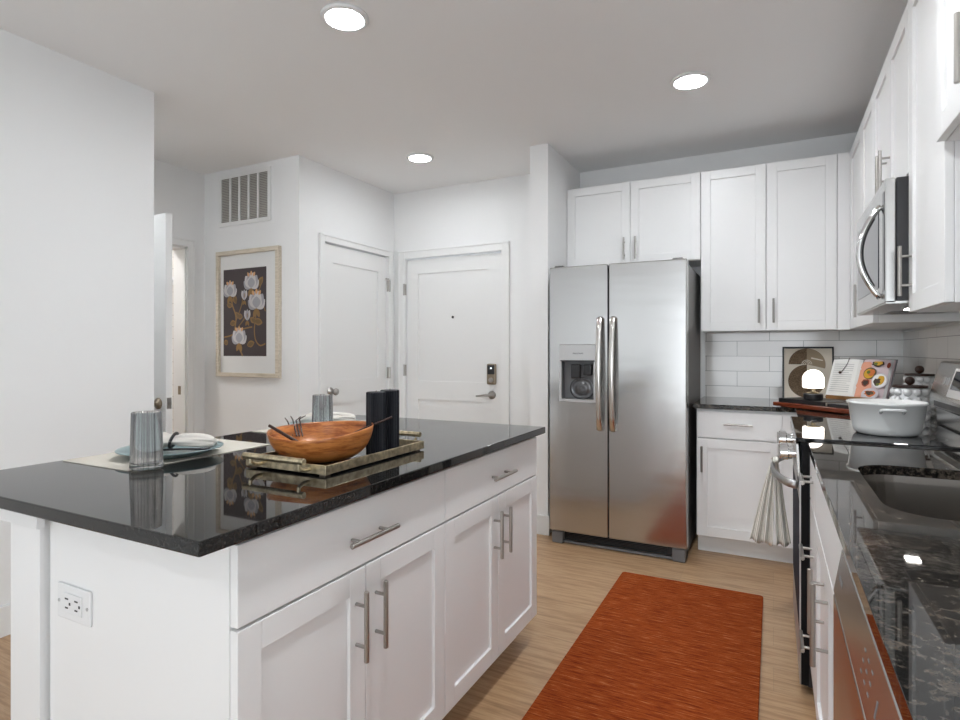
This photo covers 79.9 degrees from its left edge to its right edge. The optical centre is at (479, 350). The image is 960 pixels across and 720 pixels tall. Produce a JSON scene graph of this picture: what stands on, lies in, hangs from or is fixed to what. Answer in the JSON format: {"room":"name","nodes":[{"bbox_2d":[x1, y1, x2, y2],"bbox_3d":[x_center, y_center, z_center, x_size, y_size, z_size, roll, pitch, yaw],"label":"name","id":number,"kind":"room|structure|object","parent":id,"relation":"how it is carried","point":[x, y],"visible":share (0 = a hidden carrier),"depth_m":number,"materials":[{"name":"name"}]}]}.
{"room":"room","nodes":[
{"label":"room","id":0,"kind":"room"},
{"bbox_2d":[172,250,173,433],"bbox_3d":[-3.302,-0.079,4.105,1.380,2.627,2.500,0,0,27],"label":"wall","id":1,"kind":"structure","parent":0,"point":[172,250],"depth_m":5.11,"materials":[{"name":"paint"}]},
{"bbox_2d":[154,159,203,433],"bbox_3d":[-2.667,-0.079,3.701,0.120,2.627,2.160,0,0,27],"label":"wall","id":2,"kind":"structure","parent":0,"point":[178,191],"depth_m":4.44,"materials":[{"name":"white paint"}]},
{"bbox_2d":[154,213,171,433],"bbox_3d":[-2.189,0.216,3.468,0.882,2.013,0.110,0,0,27],"label":"door","id":3,"kind":"structure","parent":2,"relation":"in","point":[162,223],"depth_m":3.31,"materials":[{"name":"white paint"}]},
{"bbox_2d":[172,245,186,433],"bbox_3d":[-2.496,0.220,4.044,0.131,2.030,0.845,0,0,27],"label":"trim","id":4,"kind":"structure","parent":2,"relation":"attached to","point":[180,252],"depth_m":4.40,"materials":[{"name":"white paint"}]},
{"bbox_2d":[172,236,195,432],"bbox_3d":[-2.428,0.190,4.009,0.024,2.090,0.965,0,0,27],"label":"trim","id":5,"kind":"structure","parent":2,"relation":"attached to","point":[190,244],"depth_m":4.41,"materials":[{"name":"white paint"}]},
{"bbox_2d":[0,28,393,606],"bbox_3d":[-3.647,-0.079,-0.442,0.150,2.627,12.490,0,0,27],"label":"wall","id":6,"kind":"structure","parent":0,"point":[77,137],"depth_m":2.75,"materials":[{"name":"white paint"}]},
{"bbox_2d":[0,603,10,637],"bbox_3d":[-4.100,1.169,-1.376,0.134,0.132,10.114,0,0,27],"label":"baseboard","id":7,"kind":"structure","parent":6,"relation":"attached to","point":[5,611],"depth_m":2.48,"materials":[{"name":"white paint"}]},
{"bbox_2d":[318,233,392,393],"bbox_3d":[-0.980,0.180,4.644,0.024,2.110,0.905,0,0,27],"label":"trim","id":8,"kind":"structure","parent":6,"relation":"attached to","point":[322,237],"depth_m":4.33,"materials":[{"name":"white paint"}]},
{"bbox_2d":[325,243,390,414],"bbox_3d":[-0.975,0.207,4.662,0.106,2.039,0.819,0,0,27],"label":"door","id":9,"kind":"structure","parent":6,"relation":"in","point":[355,281],"depth_m":4.63,"materials":[{"name":"white paint"}]},
{"bbox_2d":[204,155,310,436],"bbox_3d":[-1.757,-0.079,4.381,1.120,2.627,0.120,0,0,27],"label":"wall","id":10,"kind":"structure","parent":0,"point":[232,405],"depth_m":4.17,"materials":[{"name":"white paint"}]},
{"bbox_2d":[218,166,270,227],"bbox_3d":[-1.776,-1.153,4.317,0.555,0.395,0.011,0,0,27],"label":"air vent","id":11,"kind":"object","parent":10,"relation":"in","point":[244,197],"visible":1,"depth_m":4.31,"materials":[{"name":"grey metal"}]},
{"bbox_2d":[216,245,281,377],"bbox_3d":[-1.737,-0.282,4.285,0.660,0.954,0.034,0,0,27],"label":"framed picture","id":12,"kind":"object","parent":10,"relation":"attached to","point":[248,281],"visible":1,"depth_m":4.28,"materials":[{"name":"white"}]},
{"bbox_2d":[223,266,265,355],"bbox_3d":[-1.770,-0.289,4.306,0.459,0.662,0.002,0,0,27],"label":"art print","id":13,"kind":"object","parent":12,"relation":"attached to","point":[244,287],"depth_m":4.31,"materials":[{"name":"multicoloured"}]},
{"bbox_2d":[0,532,816,719],"bbox_3d":[-2.268,1.265,-1.030,8.500,0.060,12.900,0,0,27],"label":"floor","id":14,"kind":"structure","parent":0,"point":[573,580],"depth_m":2.61,"materials":[{"name":"brown wood"}]},
{"bbox_2d":[0,509,49,719],"bbox_3d":[-0.815,0.791,2.095,0.330,0.887,1.563,0,0,27],"label":"support","id":15,"kind":"object","parent":14,"relation":"on","point":[30,535],"visible":0.15,"depth_m":1.37,"materials":[{"name":"white paint"}]},
{"bbox_2d":[50,470,444,719],"bbox_3d":[-0.547,0.791,1.548,0.674,0.887,0.764,0,0,27],"label":"base cabinet","id":16,"kind":"object","parent":14,"relation":"on","point":[338,613],"visible":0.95,"depth_m":1.27,"materials":[{"name":"white paint"}]},
{"bbox_2d":[58,581,91,627],"bbox_3d":[-0.927,0.578,1.308,0.132,0.080,0.010,0,0,27],"label":"power outlet","id":17,"kind":"object","parent":16,"relation":"attached to","point":[74,603],"visible":1,"depth_m":1.30,"materials":[{"name":"white plastic"}]},
{"bbox_2d":[63,592,81,617],"bbox_3d":[-0.928,0.578,1.306,0.074,0.046,0.003,0,0,27],"label":"receptacle","id":18,"kind":"object","parent":17,"relation":"attached to","point":[72,601],"depth_m":1.30,"materials":[{"name":"white plastic"}]},
{"bbox_2d":[0,415,544,556],"bbox_3d":[-0.542,0.335,1.921,1.000,0.027,1.643,0,0,27],"label":"countertop","id":19,"kind":"structure","parent":16,"relation":"on","point":[198,507],"depth_m":1.35,"materials":[{"name":"black stone"}]},
{"bbox_2d":[129,411,163,470],"bbox_3d":[-0.903,0.241,1.554,0.082,0.152,0.082,0,0,27],"label":"glass tumbler","id":20,"kind":"object","parent":19,"relation":"on","point":[146,428],"visible":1,"depth_m":1.52,"materials":[{"name":"clear glass"}]},
{"bbox_2d":[63,439,269,470],"bbox_3d":[-0.965,0.320,1.814,0.310,0.002,0.486,0,0,27],"label":"placemat","id":21,"kind":"object","parent":19,"relation":"on","point":[110,460],"visible":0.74,"depth_m":1.71,"materials":[{"name":"beige fabric"}]},
{"bbox_2d":[115,441,223,458],"bbox_3d":[-0.947,0.306,1.760,0.294,0.024,0.294,0,0,27],"label":"dinner plate","id":22,"kind":"object","parent":21,"relation":"on","point":[174,454],"visible":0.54,"depth_m":1.73,"materials":[{"name":"teal ceramic"}]},
{"bbox_2d":[163,447,209,450],"bbox_3d":[-0.900,0.300,1.752,0.137,0.008,0.021,0,0,-9],"label":"cutlery","id":23,"kind":"object","parent":22,"relation":"on","point":[197,448],"visible":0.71,"depth_m":1.75,"materials":[{"name":"black"}]},
{"bbox_2d":[163,432,217,447],"bbox_3d":[-0.945,0.280,1.777,0.231,0.056,0.088,0,0,-10],"label":"napkin","id":24,"kind":"object","parent":22,"relation":"on","point":[184,439],"visible":0.69,"depth_m":1.77,"materials":[{"name":"grey fabric"}]},
{"bbox_2d":[168,432,178,447],"bbox_3d":[-0.950,0.277,1.777,0.024,0.053,0.059,0,0,-5],"label":"napkin ring","id":25,"kind":"object","parent":24,"relation":"on","point":[174,433],"visible":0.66,"depth_m":1.76,"materials":[{"name":"black metal"}]},
{"bbox_2d":[252,420,365,432],"bbox_3d":[-0.655,0.320,2.419,0.310,0.002,0.486,0,0,27],"label":"placemat","id":26,"kind":"object","parent":19,"relation":"on","point":[263,430],"visible":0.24,"depth_m":2.29,"materials":[{"name":"beige fabric"}]},
{"bbox_3d":[-0.638,0.306,2.365,0.294,0.024,0.294,0,0,27],"label":"dinner plate","id":27,"kind":"object","parent":26,"relation":"on","visible":0},
{"bbox_2d":[298,412,355,423],"bbox_3d":[-0.635,0.280,2.382,0.231,0.056,0.088,0,0,-10],"label":"napkin","id":28,"kind":"object","parent":27,"relation":"on","point":[337,416],"visible":0.44,"depth_m":2.38,"materials":[{"name":"grey fabric"}]},
{"bbox_2d":[312,394,332,421],"bbox_3d":[-0.593,0.241,2.159,0.082,0.152,0.082,0,0,27],"label":"glass tumbler","id":29,"kind":"object","parent":19,"relation":"on","point":[322,404],"visible":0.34,"depth_m":2.13,"materials":[{"name":"clear glass"}]},
{"bbox_2d":[242,430,423,475],"bbox_3d":[-0.414,0.296,1.723,0.287,0.050,0.549,0,0,27],"label":"serving tray","id":30,"kind":"object","parent":19,"relation":"on","point":[273,460],"visible":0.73,"depth_m":1.54,"materials":[{"name":"grey wood"}]},
{"bbox_2d":[267,421,373,462],"bbox_3d":[-0.458,0.261,1.652,0.283,0.099,0.268,0,0,27],"label":"wooden bowl","id":31,"kind":"object","parent":30,"relation":"on","point":[325,441],"visible":0.96,"depth_m":1.58,"materials":[{"name":"brown wood"}]},
{"bbox_2d":[268,424,297,440],"bbox_3d":[-0.512,0.251,1.621,0.202,0.080,0.040,0,0,9],"label":"spoon","id":32,"kind":"object","parent":31,"relation":"in","point":[289,437],"visible":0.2,"depth_m":1.64,"materials":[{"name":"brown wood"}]},
{"bbox_2d":[285,415,305,436],"bbox_3d":[-0.564,0.228,1.740,0.062,0.060,0.048,0,0,-7],"label":"fork","id":33,"kind":"object","parent":31,"relation":"in","point":[300,417],"visible":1,"depth_m":1.74,"materials":[{"name":"black metal"}]},
{"bbox_2d":[355,416,391,431],"bbox_3d":[-0.372,0.238,1.702,0.238,0.095,0.034,0,0,8],"label":"fork","id":34,"kind":"object","parent":31,"relation":"in","point":[390,417],"visible":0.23,"depth_m":1.68,"materials":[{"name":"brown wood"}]},
{"bbox_2d":[366,390,385,454],"bbox_3d":[-0.313,0.215,1.728,0.059,0.192,0.059,0,0,27],"label":"pillar candle","id":35,"kind":"object","parent":30,"relation":"on","point":[375,400],"visible":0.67,"depth_m":1.70,"materials":[{"name":"black wax"}]},
{"bbox_2d":[380,389,398,449],"bbox_3d":[-0.281,0.214,1.786,0.059,0.194,0.059,0,0,27],"label":"pillar candle","id":36,"kind":"object","parent":30,"relation":"on","point":[392,395],"visible":0.62,"depth_m":1.76,"materials":[{"name":"black wax"}]},
{"bbox_2d":[443,437,536,717],"bbox_3d":[-0.199,0.791,2.228,0.674,0.887,0.764,0,0,27],"label":"base cabinet","id":37,"kind":"object","parent":14,"relation":"on","point":[490,522],"visible":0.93,"depth_m":2.02,"materials":[{"name":"white paint"}]},
{"bbox_2d":[550,257,699,562],"bbox_3d":[0.983,0.344,3.821,0.841,1.782,0.841,0,0,27],"label":"refrigerator","id":38,"kind":"object","parent":14,"relation":"on","point":[625,337],"visible":1,"depth_m":3.49,"materials":[{"name":"grey metal"}]},
{"bbox_2d":[608,258,699,551],"bbox_3d":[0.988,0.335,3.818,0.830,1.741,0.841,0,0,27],"label":"door","id":39,"kind":"structure","parent":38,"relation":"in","point":[654,306],"depth_m":3.43,"materials":[{"name":"silver metal"}]},
{"bbox_2d":[522,572,762,719],"bbox_3d":[0.540,1.228,1.923,0.700,0.012,2.475,0,0,27],"label":"runner rug","id":40,"kind":"object","parent":14,"relation":"on","point":[654,648],"visible":1,"depth_m":2.27,"materials":[{"name":"orange fabric"}]},
{"bbox_2d":[697,408,795,562],"bbox_3d":[1.952,0.791,3.493,1.128,0.887,0.673,0,0,27],"label":"base cabinet","id":41,"kind":"object","parent":14,"relation":"on","point":[736,448],"visible":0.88,"depth_m":3.39,"materials":[{"name":"white paint"}]},
{"bbox_2d":[692,396,936,424],"bbox_3d":[1.823,0.335,3.257,1.159,0.027,1.212,0,0,27],"label":"countertop","id":42,"kind":"structure","parent":41,"relation":"on","point":[706,402],"depth_m":3.38,"materials":[{"name":"black stone"}]},
{"bbox_2d":[782,347,833,397],"bbox_3d":[2.134,0.148,3.733,0.292,0.349,0.079,0,0,27],"label":"framed print","id":43,"kind":"object","parent":42,"relation":"on","point":[796,361],"visible":0.73,"depth_m":3.75,"materials":[{"name":"black"}]},
{"bbox_2d":[773,401,849,414],"bbox_3d":[1.928,0.307,3.128,0.320,0.026,0.520,0,0,-18],"label":"chopping board","id":44,"kind":"object","parent":42,"relation":"on","point":[782,404],"visible":0.3,"depth_m":3.07,"materials":[{"name":"brown wood"}]},
{"bbox_2d":[779,397,847,405],"bbox_3d":[1.890,0.283,3.215,0.240,0.022,0.300,0,0,-19],"label":"chopping board","id":45,"kind":"object","parent":44,"relation":"on","point":[798,400],"visible":0.8,"depth_m":3.15,"materials":[{"name":"brown wood"}]},
{"bbox_2d":[802,370,823,400],"bbox_3d":[1.849,0.188,3.181,0.106,0.168,0.106,0,0,27],"label":"table lamp","id":46,"kind":"object","parent":45,"relation":"on","point":[811,379],"visible":1,"depth_m":3.15,"materials":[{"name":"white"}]},
{"bbox_2d":[827,403,848,408],"bbox_3d":[1.945,0.285,2.976,0.200,0.018,0.150,0,0,-16],"label":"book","id":47,"kind":"object","parent":44,"relation":"on","point":[835,405],"visible":0.38,"depth_m":2.97,"materials":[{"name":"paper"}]},
{"bbox_2d":[826,395,864,399],"bbox_3d":[2.134,0.189,3.216,0.217,0.212,0.260,0,0,-23],"label":"book stand","id":48,"kind":"object","parent":44,"relation":"on","point":[827,396],"visible":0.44,"depth_m":3.21,"materials":[{"name":"brown wood"}]},
{"bbox_2d":[825,359,897,398],"bbox_3d":[2.119,0.158,3.209,0.104,0.223,0.354,0,0,-23],"label":"cookbook","id":49,"kind":"object","parent":48,"relation":"on","point":[867,378],"visible":0.91,"depth_m":3.18,"materials":[{"name":"white paper"}]},
{"bbox_2d":[890,377,929,421],"bbox_3d":[1.977,0.219,2.639,0.152,0.202,0.147,0,0,27],"label":"canister","id":50,"kind":"object","parent":42,"relation":"on","point":[900,391],"visible":0.41,"depth_m":2.59,"materials":[{"name":"white ceramic"}]},
{"bbox_2d":[903,365,935,416],"bbox_3d":[2.165,0.196,2.824,0.129,0.248,0.131,0,0,27],"label":"canister","id":51,"kind":"object","parent":42,"relation":"on","point":[921,378],"visible":0.35,"depth_m":2.77,"materials":[{"name":"white ceramic"}]},
{"bbox_2d":[799,457,815,708],"bbox_3d":[1.357,0.791,1.787,0.632,0.887,0.294,0,0,27],"label":"base cabinet","id":52,"kind":"object","parent":14,"relation":"on","point":[812,548],"visible":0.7,"depth_m":1.88,"materials":[{"name":"white paint"}]},
{"bbox_2d":[807,474,842,719],"bbox_3d":[1.105,0.791,1.296,0.632,0.887,0.806,0,0,27],"label":"base cabinet","id":53,"kind":"object","parent":14,"relation":"on","point":[820,593],"visible":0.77,"depth_m":1.44,"materials":[{"name":"white paint"}]},
{"bbox_2d":[809,441,959,719],"bbox_3d":[0.916,0.335,0.883,0.611,0.027,2.307,0,0,27],"label":"countertop","id":54,"kind":"structure","parent":53,"relation":"on","point":[904,567],"depth_m":0.85,"materials":[{"name":"black stone"}]},
{"bbox_2d":[863,474,959,520],"bbox_3d":[1.117,0.445,1.299,0.409,0.193,0.594,0,0,27],"label":"sink","id":55,"kind":"object","parent":54,"relation":"in","point":[927,497],"visible":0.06,"depth_m":1.58,"materials":[{"name":"silver metal"}]},
{"bbox_2d":[770,361,959,687],"bbox_3d":[1.559,0.639,2.281,0.720,1.192,0.760,0,0,27],"label":"range","id":56,"kind":"object","parent":14,"relation":"on","point":[944,395],"visible":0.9,"depth_m":2.15,"materials":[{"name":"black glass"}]},
{"bbox_2d":[750,456,790,546],"bbox_3d":[1.263,0.649,2.477,0.119,0.395,0.140,0,0,-16],"label":"tea towel","id":57,"kind":"object","parent":56,"relation":"hanging from","point":[762,529],"visible":0.9,"depth_m":2.48,"materials":[{"name":"fabric"}]},
{"bbox_2d":[790,416,959,449],"bbox_3d":[1.556,0.322,2.283,0.549,0.017,0.760,0,0,27],"label":"cooktop","id":58,"kind":"object","parent":56,"relation":"in","point":[805,430],"depth_m":2.12,"materials":[{"name":"black glass"}]},
{"bbox_2d":[846,398,928,436],"bbox_3d":[1.536,0.251,2.168,0.273,0.122,0.256,0,0,-21],"label":"pot","id":59,"kind":"object","parent":56,"relation":"on","point":[870,416],"visible":1,"depth_m":2.08,"materials":[{"name":"white ceramic"}]},
{"bbox_2d":[833,549,901,719],"bbox_3d":[0.787,0.799,0.661,0.601,0.872,0.604,0,0,27],"label":"dishwasher","id":60,"kind":"object","parent":14,"relation":"on","point":[862,690],"visible":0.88,"depth_m":0.82,"materials":[{"name":"grey metal"}]},
{"bbox_2d":[0,0,907,193],"bbox_3d":[-2.268,-1.432,-1.030,8.500,0.080,12.900,0,0,27],"label":"ceiling","id":61,"kind":"structure","parent":0,"point":[470,85],"depth_m":2.87,"materials":[{"name":"white paint"}]},
{"bbox_2d":[320,2,368,31],"bbox_3d":[-0.564,-1.385,2.389,0.196,0.014,0.196,0,0,27],"label":"recessed light","id":62,"kind":"object","parent":61,"relation":"in","point":[345,17],"visible":1,"depth_m":2.37,"materials":[{"name":"white plastic"}]},
{"bbox_2d":[406,152,433,162],"bbox_3d":[-0.431,-1.385,4.119,0.196,0.014,0.196,0,0,27],"label":"recessed light","id":63,"kind":"object","parent":61,"relation":"in","point":[418,157],"visible":1,"depth_m":4.10,"materials":[{"name":"white plastic"}]},
{"bbox_2d":[670,71,710,89],"bbox_3d":[1.081,-1.385,2.946,0.196,0.014,0.196,0,0,27],"label":"recessed light","id":64,"kind":"object","parent":61,"relation":"in","point":[690,80],"visible":1,"depth_m":2.94,"materials":[{"name":"white plastic"}]},
{"bbox_2d":[394,174,529,425],"bbox_3d":[-0.102,-0.079,4.827,1.660,2.627,0.120,0,0,27],"label":"wall","id":65,"kind":"structure","parent":0,"point":[494,210],"depth_m":4.69,"materials":[{"name":"white paint"}]},
{"bbox_2d":[403,252,500,423],"bbox_3d":[-0.227,0.220,4.865,0.948,2.031,0.165,0,0,27],"label":"door","id":66,"kind":"structure","parent":65,"relation":"in","point":[454,303],"depth_m":4.84,"materials":[{"name":"white paint"}]},
{"bbox_2d":[398,241,509,424],"bbox_3d":[-0.243,0.180,4.818,1.073,2.110,0.024,0,0,27],"label":"trim","id":67,"kind":"structure","parent":65,"relation":"attached to","point":[504,247],"depth_m":4.70,"materials":[{"name":"white paint"}]},
{"bbox_2d":[530,143,579,532],"bbox_3d":[0.561,-0.079,4.192,0.129,2.627,0.715,0,0,27],"label":"wall","id":68,"kind":"structure","parent":0,"point":[552,175],"depth_m":3.88,"materials":[{"name":"white paint"}]},
{"bbox_2d":[537,514,549,535],"bbox_3d":[0.522,1.169,4.117,0.157,0.132,0.574,0,0,27],"label":"baseboard","id":69,"kind":"structure","parent":68,"relation":"attached to","point":[543,521],"depth_m":3.84,"materials":[{"name":"white paint"}]},
{"bbox_2d":[580,132,904,398],"bbox_3d":[1.731,-0.079,4.062,2.300,2.627,0.120,0,0,27],"label":"wall","id":70,"kind":"structure","parent":0,"point":[830,145],"depth_m":4.05,"materials":[{"name":"white paint"}]},
{"bbox_2d":[567,172,700,266],"bbox_3d":[1.108,-0.890,4.109,0.915,0.580,0.361,0,0,27],"label":"upper cabinet","id":71,"kind":"object","parent":70,"relation":"attached to","point":[654,219],"visible":0.91,"depth_m":3.97,"materials":[{"name":"white paint"}]},
{"bbox_2d":[705,330,902,398],"bbox_3d":[2.103,0.092,3.800,1.142,0.458,0.008,0,0,27],"label":"backsplash","id":72,"kind":"structure","parent":70,"relation":"attached to","point":[737,364],"depth_m":3.88,"materials":[{"name":"tile"}]},
{"bbox_2d":[701,152,914,332],"bbox_3d":[2.025,-0.653,3.635,1.145,1.053,0.354,0,0,27],"label":"upper cabinet","id":73,"kind":"object","parent":70,"relation":"attached to","point":[775,237],"visible":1,"depth_m":3.57,"materials":[{"name":"white paint"}]},
{"bbox_2d":[905,321,959,331],"bbox_3d":[1.691,-0.079,1.592,0.120,2.627,4.315,0,0,27],"label":"wall","id":74,"kind":"structure","parent":0,"point":[958,322],"depth_m":2.86,"materials":[{"name":"white paint"}]},
{"bbox_2d":[873,0,908,196],"bbox_3d":[1.731,-0.886,2.194,0.355,0.587,0.760,0,0,27],"label":"upper cabinet","id":75,"kind":"object","parent":74,"relation":"attached to","point":[891,90],"visible":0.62,"depth_m":2.20,"materials":[{"name":"white paint"}]},
{"bbox_2d":[856,176,959,315],"bbox_3d":[1.685,-0.373,2.218,0.455,0.428,0.752,0,0,27],"label":"microwave","id":76,"kind":"object","parent":75,"relation":"attached to","point":[883,226],"visible":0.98,"depth_m":1.99,"materials":[{"name":"silver metal"}]},
{"bbox_2d":[850,93,959,328],"bbox_3d":[2.110,-0.653,2.943,0.347,1.053,0.915,0,0,27],"label":"upper cabinet","id":77,"kind":"object","parent":74,"relation":"attached to","point":[861,153],"visible":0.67,"depth_m":2.91,"materials":[{"name":"white paint"}]},
{"bbox_2d":[897,0,959,312],"bbox_3d":[1.450,-0.653,1.653,0.347,1.053,0.454,0,0,27],"label":"upper cabinet","id":78,"kind":"object","parent":74,"relation":"attached to","point":[934,167],"visible":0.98,"depth_m":1.72,"materials":[{"name":"white paint"}]},
{"bbox_2d":[903,324,959,415],"bbox_3d":[1.673,0.103,1.697,0.008,0.436,4.145,0,0,27],"label":"backsplash","id":79,"kind":"structure","parent":74,"relation":"attached to","point":[927,348],"depth_m":2.92,"materials":[{"name":"tile"}]},
{"bbox_2d":[936,0,959,141],"bbox_3d":[1.162,-0.865,1.112,0.366,0.630,0.766,0,0,27],"label":"upper cabinet","id":80,"kind":"object","parent":74,"relation":"attached to","point":[947,11],"visible":1,"depth_m":1.45,"materials":[{"name":"white paint"}]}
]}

